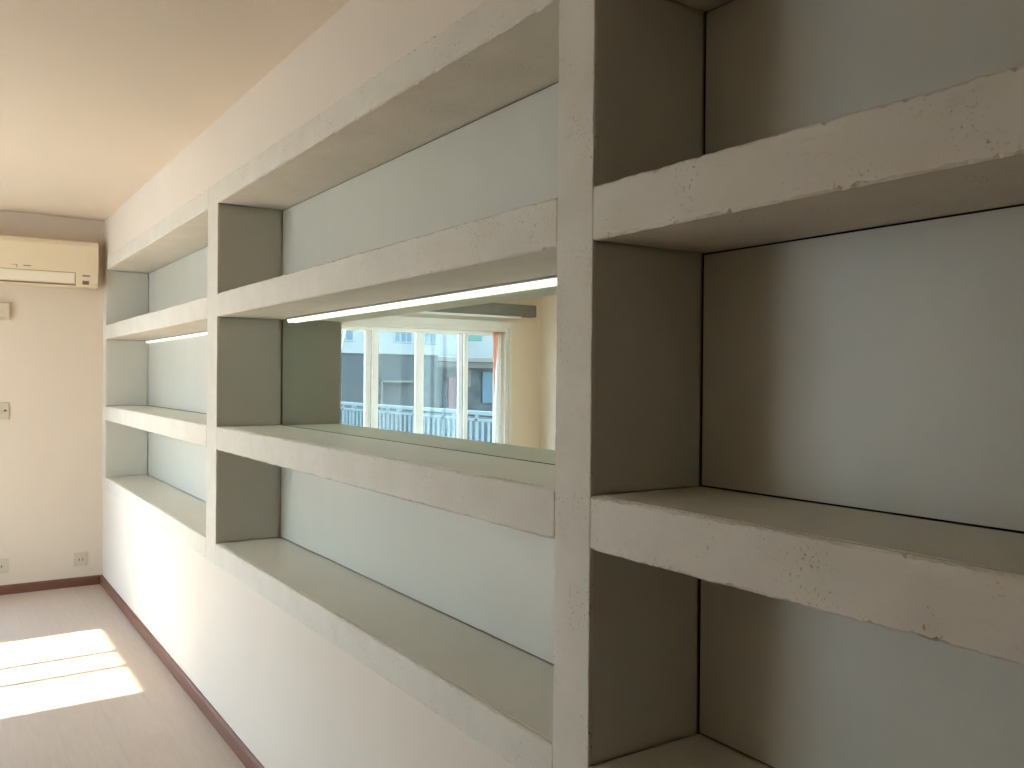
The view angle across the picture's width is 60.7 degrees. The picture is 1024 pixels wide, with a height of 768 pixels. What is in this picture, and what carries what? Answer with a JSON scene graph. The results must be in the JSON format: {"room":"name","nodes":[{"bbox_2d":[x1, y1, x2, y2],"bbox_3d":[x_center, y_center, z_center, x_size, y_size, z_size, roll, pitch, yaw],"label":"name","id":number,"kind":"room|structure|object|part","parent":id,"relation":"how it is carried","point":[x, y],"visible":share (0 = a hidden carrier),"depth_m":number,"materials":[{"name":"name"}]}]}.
{"room":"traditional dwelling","nodes":[
{"label":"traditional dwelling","id":0,"kind":"room"},
{"bbox_2d":[0,211,103,584],"bbox_3d":[-4.269,0.124,5.502,3.880,2.600,0.200,0,0,-33],"label":"wall","id":1,"kind":"structure","parent":0,"point":[51,345],"depth_m":6.08,"materials":[{"name":"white paint"}]},
{"bbox_2d":[0,402,8,418],"bbox_3d":[-3.462,0.181,5.907,0.113,0.115,0.014,0,0,-33],"label":"light switch","id":2,"kind":"object","parent":1,"relation":"attached to","point":[4,406],"visible":1,"depth_m":5.92,"materials":[{"name":"beige plastic"}]},
{"bbox_2d":[0,558,8,573],"bbox_3d":[-3.466,1.234,5.917,0.108,0.100,0.013,0,0,-33],"label":"wall socket","id":3,"kind":"object","parent":1,"relation":"attached to","point":[4,563],"visible":1,"depth_m":5.93,"materials":[{"name":"beige plastic"}]},
{"bbox_2d":[0,302,10,319],"bbox_3d":[-3.447,-0.494,5.898,0.123,0.123,0.034,0,0,-33],"label":"wall control","id":4,"kind":"object","parent":1,"relation":"attached to","point":[5,307],"visible":1,"depth_m":5.90,"materials":[{"name":"beige plastic"}]},
{"bbox_2d":[0,234,98,289],"bbox_3d":[-3.266,-0.828,5.912,0.838,0.320,0.204,0,0,-33],"label":"air conditioner","id":5,"kind":"object","parent":1,"relation":"attached to","point":[24,260],"visible":1,"depth_m":5.89,"materials":[{"name":"beige plastic"}]},
{"bbox_2d":[0,280,75,285],"bbox_3d":[-3.225,-0.679,5.828,0.575,0.008,0.013,0,0,-33],"label":"outlet","id":6,"kind":"object","parent":5,"relation":"attached to","point":[32,282],"depth_m":5.88,"materials":[{"name":"plastic"}]},
{"bbox_2d":[0,575,99,594],"bbox_3d":[-4.305,1.393,5.365,3.250,0.064,0.014,0,0,-33],"label":"baseboard","id":7,"kind":"structure","parent":1,"relation":"attached to","point":[86,580],"depth_m":6.08,"materials":[{"name":"brown wood"}]},
{"bbox_2d":[74,552,87,566],"bbox_3d":[-3.052,1.240,6.191,0.086,0.098,0.013,0,0,-33],"label":"wall socket","id":8,"kind":"object","parent":1,"relation":"attached to","point":[80,558],"visible":1,"depth_m":6.19,"materials":[{"name":"beige plastic"}]},
{"bbox_2d":[0,584,245,767],"bbox_3d":[-1.668,1.528,1.603,3.930,0.120,9.600,0,0,-33],"label":"floor","id":9,"kind":"structure","parent":0,"point":[81,687],"depth_m":4.07,"materials":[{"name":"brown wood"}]},
{"bbox_2d":[0,0,348,220],"bbox_3d":[-1.644,-1.207,1.588,3.930,0.150,9.600,0,0,-33],"label":"ceiling","id":10,"kind":"structure","parent":0,"point":[98,97],"depth_m":3.28,"materials":[{"name":"beige paint"}]},
{"bbox_2d":[102,0,704,767],"bbox_3d":[-0.226,0.175,2.542,0.400,2.600,9.200,0,0,-33],"label":"wall","id":11,"kind":"structure","parent":0,"point":[293,697],"depth_m":3.08,"materials":[{"name":"beige paint"}]},
{"bbox_2d":[102,189,207,556],"bbox_3d":[-2.015,-0.059,5.146,0.296,1.639,2.875,0,0,-33],"label":"shelving unit","id":12,"kind":"object","parent":11,"relation":"in","point":[155,286],"visible":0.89,"depth_m":5.50,"materials":[{"name":"paint"}]},
{"bbox_3d":[-2.748,0.456,6.243,0.269,0.393,0.010,0,0,-33],"label":"panel","id":13,"kind":"part","parent":12,"relation":"part of","materials":[{"name":"white paint"}]},
{"bbox_3d":[-2.739,-0.607,6.238,0.269,0.379,0.010,0,0,-33],"label":"panel","id":14,"kind":"part","parent":12,"relation":"part of","materials":[{"name":"beige laminate"}]},
{"bbox_3d":[-2.744,-0.079,6.240,0.269,0.463,0.010,0,0,-33],"label":"panel","id":15,"kind":"part","parent":12,"relation":"part of","materials":[{"name":"white paint"}]},
{"bbox_3d":[-1.993,0.715,5.099,0.287,0.092,2.735,0,0,-33],"label":"rail","id":16,"kind":"part","parent":12,"relation":"part of","materials":[{"name":"paint"}]},
{"bbox_3d":[-1.989,0.218,5.096,0.287,0.099,2.735,0,0,-33],"label":"shelf","id":17,"kind":"part","parent":12,"relation":"part of","materials":[{"name":"paint"}]},
{"bbox_3d":[-1.980,-0.833,5.090,0.287,0.090,2.735,0,0,-33],"label":"rail","id":18,"kind":"part","parent":12,"relation":"part of","materials":[{"name":"paint"}]},
{"bbox_3d":[-1.984,-0.352,5.093,0.287,0.099,2.735,0,0,-33],"label":"shelf","id":19,"kind":"part","parent":12,"relation":"part of","materials":[{"name":"paint"}]},
{"bbox_2d":[146,332,206,342],"bbox_3d":[-1.874,-0.287,5.157,0.017,0.014,2.711,0,0,-33],"label":"diffuser","id":20,"kind":"object","parent":12,"relation":"attached to","point":[191,336],"depth_m":5.43,"materials":[{"name":"white plastic"}]},
{"bbox_3d":[-1.868,-0.066,5.173,0.005,0.463,2.729,0,0,-33],"label":"panel","id":21,"kind":"part","parent":12,"relation":"part of","materials":[{"name":"white paint"}]},
{"bbox_3d":[-1.873,0.469,5.176,0.005,0.393,2.729,0,0,-33],"label":"panel","id":22,"kind":"part","parent":12,"relation":"part of","materials":[{"name":"white paint"}]},
{"bbox_3d":[-1.863,-0.594,5.170,0.005,0.379,2.729,0,0,-33],"label":"panel","id":23,"kind":"part","parent":12,"relation":"part of","materials":[{"name":"beige laminate"}]},
{"bbox_2d":[100,575,264,767],"bbox_3d":[-0.409,1.442,2.435,0.014,0.064,9.200,0,0,-33],"label":"baseboard","id":24,"kind":"structure","parent":11,"relation":"attached to","point":[230,737],"depth_m":4.08,"materials":[{"name":"brown wood"}]},
{"bbox_2d":[206,182,282,564],"bbox_3d":[-1.187,-0.045,3.886,0.287,1.639,0.161,0,0,-33],"label":"upright","id":25,"kind":"object","parent":11,"relation":"in","point":[213,204],"visible":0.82,"depth_m":3.80,"materials":[{"name":"paint"}]},
{"bbox_2d":[216,0,558,767],"bbox_3d":[-0.466,-0.033,2.803,0.296,1.639,2.462,0,0,-33],"label":"shelving unit","id":26,"kind":"object","parent":11,"relation":"in","point":[415,295],"visible":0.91,"depth_m":2.59,"materials":[{"name":"paint"}]},
{"bbox_3d":[-1.150,0.483,3.826,0.269,0.393,0.010,0,0,-33],"label":"panel","id":27,"kind":"part","parent":26,"relation":"part of","materials":[{"name":"beige laminate"}]},
{"bbox_3d":[-1.145,-0.052,3.823,0.269,0.463,0.010,0,0,-33],"label":"panel","id":28,"kind":"part","parent":26,"relation":"part of","materials":[{"name":"beige laminate"}]},
{"bbox_3d":[-1.141,-0.580,3.821,0.269,0.379,0.010,0,0,-33],"label":"panel","id":29,"kind":"part","parent":26,"relation":"part of","materials":[{"name":"beige laminate"}]},
{"bbox_3d":[-0.476,0.741,2.805,0.287,0.092,2.440,0,0,-33],"label":"rail","id":30,"kind":"part","parent":26,"relation":"part of","materials":[{"name":"paint"}]},
{"bbox_3d":[-0.472,0.244,2.802,0.287,0.099,2.440,0,0,-33],"label":"shelf","id":31,"kind":"part","parent":26,"relation":"part of","materials":[{"name":"paint"}]},
{"bbox_3d":[-0.467,-0.326,2.799,0.287,0.099,2.440,0,0,-33],"label":"shelf","id":32,"kind":"part","parent":26,"relation":"part of","materials":[{"name":"paint"}]},
{"bbox_3d":[-0.463,-0.807,2.796,0.287,0.090,2.440,0,0,-33],"label":"rail","id":33,"kind":"part","parent":26,"relation":"part of","materials":[{"name":"paint"}]},
{"bbox_3d":[-0.355,0.495,2.882,0.005,0.393,2.434,0,0,-33],"label":"panel","id":34,"kind":"part","parent":26,"relation":"part of","materials":[{"name":"white paint"}]},
{"bbox_2d":[281,284,556,463],"bbox_3d":[-0.351,-0.041,2.879,0.005,0.466,2.436,0,0,-33],"label":"mirror","id":35,"kind":"object","parent":26,"relation":"on","point":[472,374],"depth_m":2.69,"materials":[{"name":"clear mirror"}]},
{"bbox_3d":[-0.346,-0.568,2.876,0.005,0.379,2.434,0,0,-33],"label":"panel","id":36,"kind":"part","parent":26,"relation":"part of","materials":[{"name":"beige laminate"}]},
{"bbox_2d":[287,278,556,322],"bbox_3d":[-0.329,-0.261,2.820,0.017,0.014,2.298,0,0,-33],"label":"diffuser","id":37,"kind":"object","parent":26,"relation":"attached to","point":[526,286],"depth_m":2.67,"materials":[{"name":"white plastic"}]},
{"bbox_2d":[552,0,702,767],"bbox_3d":[0.235,-0.021,1.736,0.287,1.639,0.112,0,0,-33],"label":"upright","id":38,"kind":"object","parent":11,"relation":"in","point":[578,19],"visible":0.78,"depth_m":1.65,"materials":[{"name":"paint"}]},
{"bbox_2d":[589,0,1023,767],"bbox_3d":[1.039,-0.007,0.528,0.296,1.639,2.808,0,0,-33],"label":"shelving unit","id":39,"kind":"object","parent":11,"relation":"in","point":[851,533],"visible":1,"depth_m":1.47,"materials":[{"name":"paint"}]},
{"bbox_3d":[0.259,0.507,1.696,0.269,0.393,0.010,0,0,-33],"label":"panel","id":40,"kind":"part","parent":39,"relation":"part of","materials":[{"name":"beige laminate"}]},
{"bbox_3d":[0.264,-0.028,1.693,0.269,0.463,0.010,0,0,-33],"label":"panel","id":41,"kind":"part","parent":39,"relation":"part of","materials":[{"name":"white paint"}]},
{"bbox_3d":[0.268,-0.556,1.690,0.269,0.379,0.010,0,0,-33],"label":"panel","id":42,"kind":"part","parent":39,"relation":"part of","materials":[{"name":"beige laminate"}]},
{"bbox_3d":[0.996,0.765,0.580,0.287,0.092,2.667,0,0,-33],"label":"rail","id":43,"kind":"part","parent":39,"relation":"part of","materials":[{"name":"paint"}]},
{"bbox_3d":[1.009,-0.782,0.572,0.287,0.090,2.667,0,0,-33],"label":"rail","id":44,"kind":"part","parent":39,"relation":"part of","materials":[{"name":"paint"}]},
{"bbox_3d":[1.000,0.269,0.577,0.287,0.099,2.667,0,0,-33],"label":"shelf","id":45,"kind":"part","parent":39,"relation":"part of","materials":[{"name":"paint"}]},
{"bbox_3d":[1.005,-0.301,0.574,0.287,0.099,2.667,0,0,-33],"label":"shelf","id":46,"kind":"part","parent":39,"relation":"part of","materials":[{"name":"paint"}]},
{"bbox_3d":[1.116,0.519,0.657,0.005,0.393,2.661,0,0,-33],"label":"panel","id":47,"kind":"part","parent":39,"relation":"part of","materials":[{"name":"beige laminate"}]},
{"bbox_3d":[1.121,-0.015,0.654,0.005,0.463,2.661,0,0,-33],"label":"panel","id":48,"kind":"part","parent":39,"relation":"part of","materials":[{"name":"white paint"}]},
{"bbox_3d":[1.125,-0.543,0.651,0.005,0.379,2.661,0,0,-33],"label":"panel","id":49,"kind":"part","parent":39,"relation":"part of","materials":[{"name":"beige laminate"}]}
]}

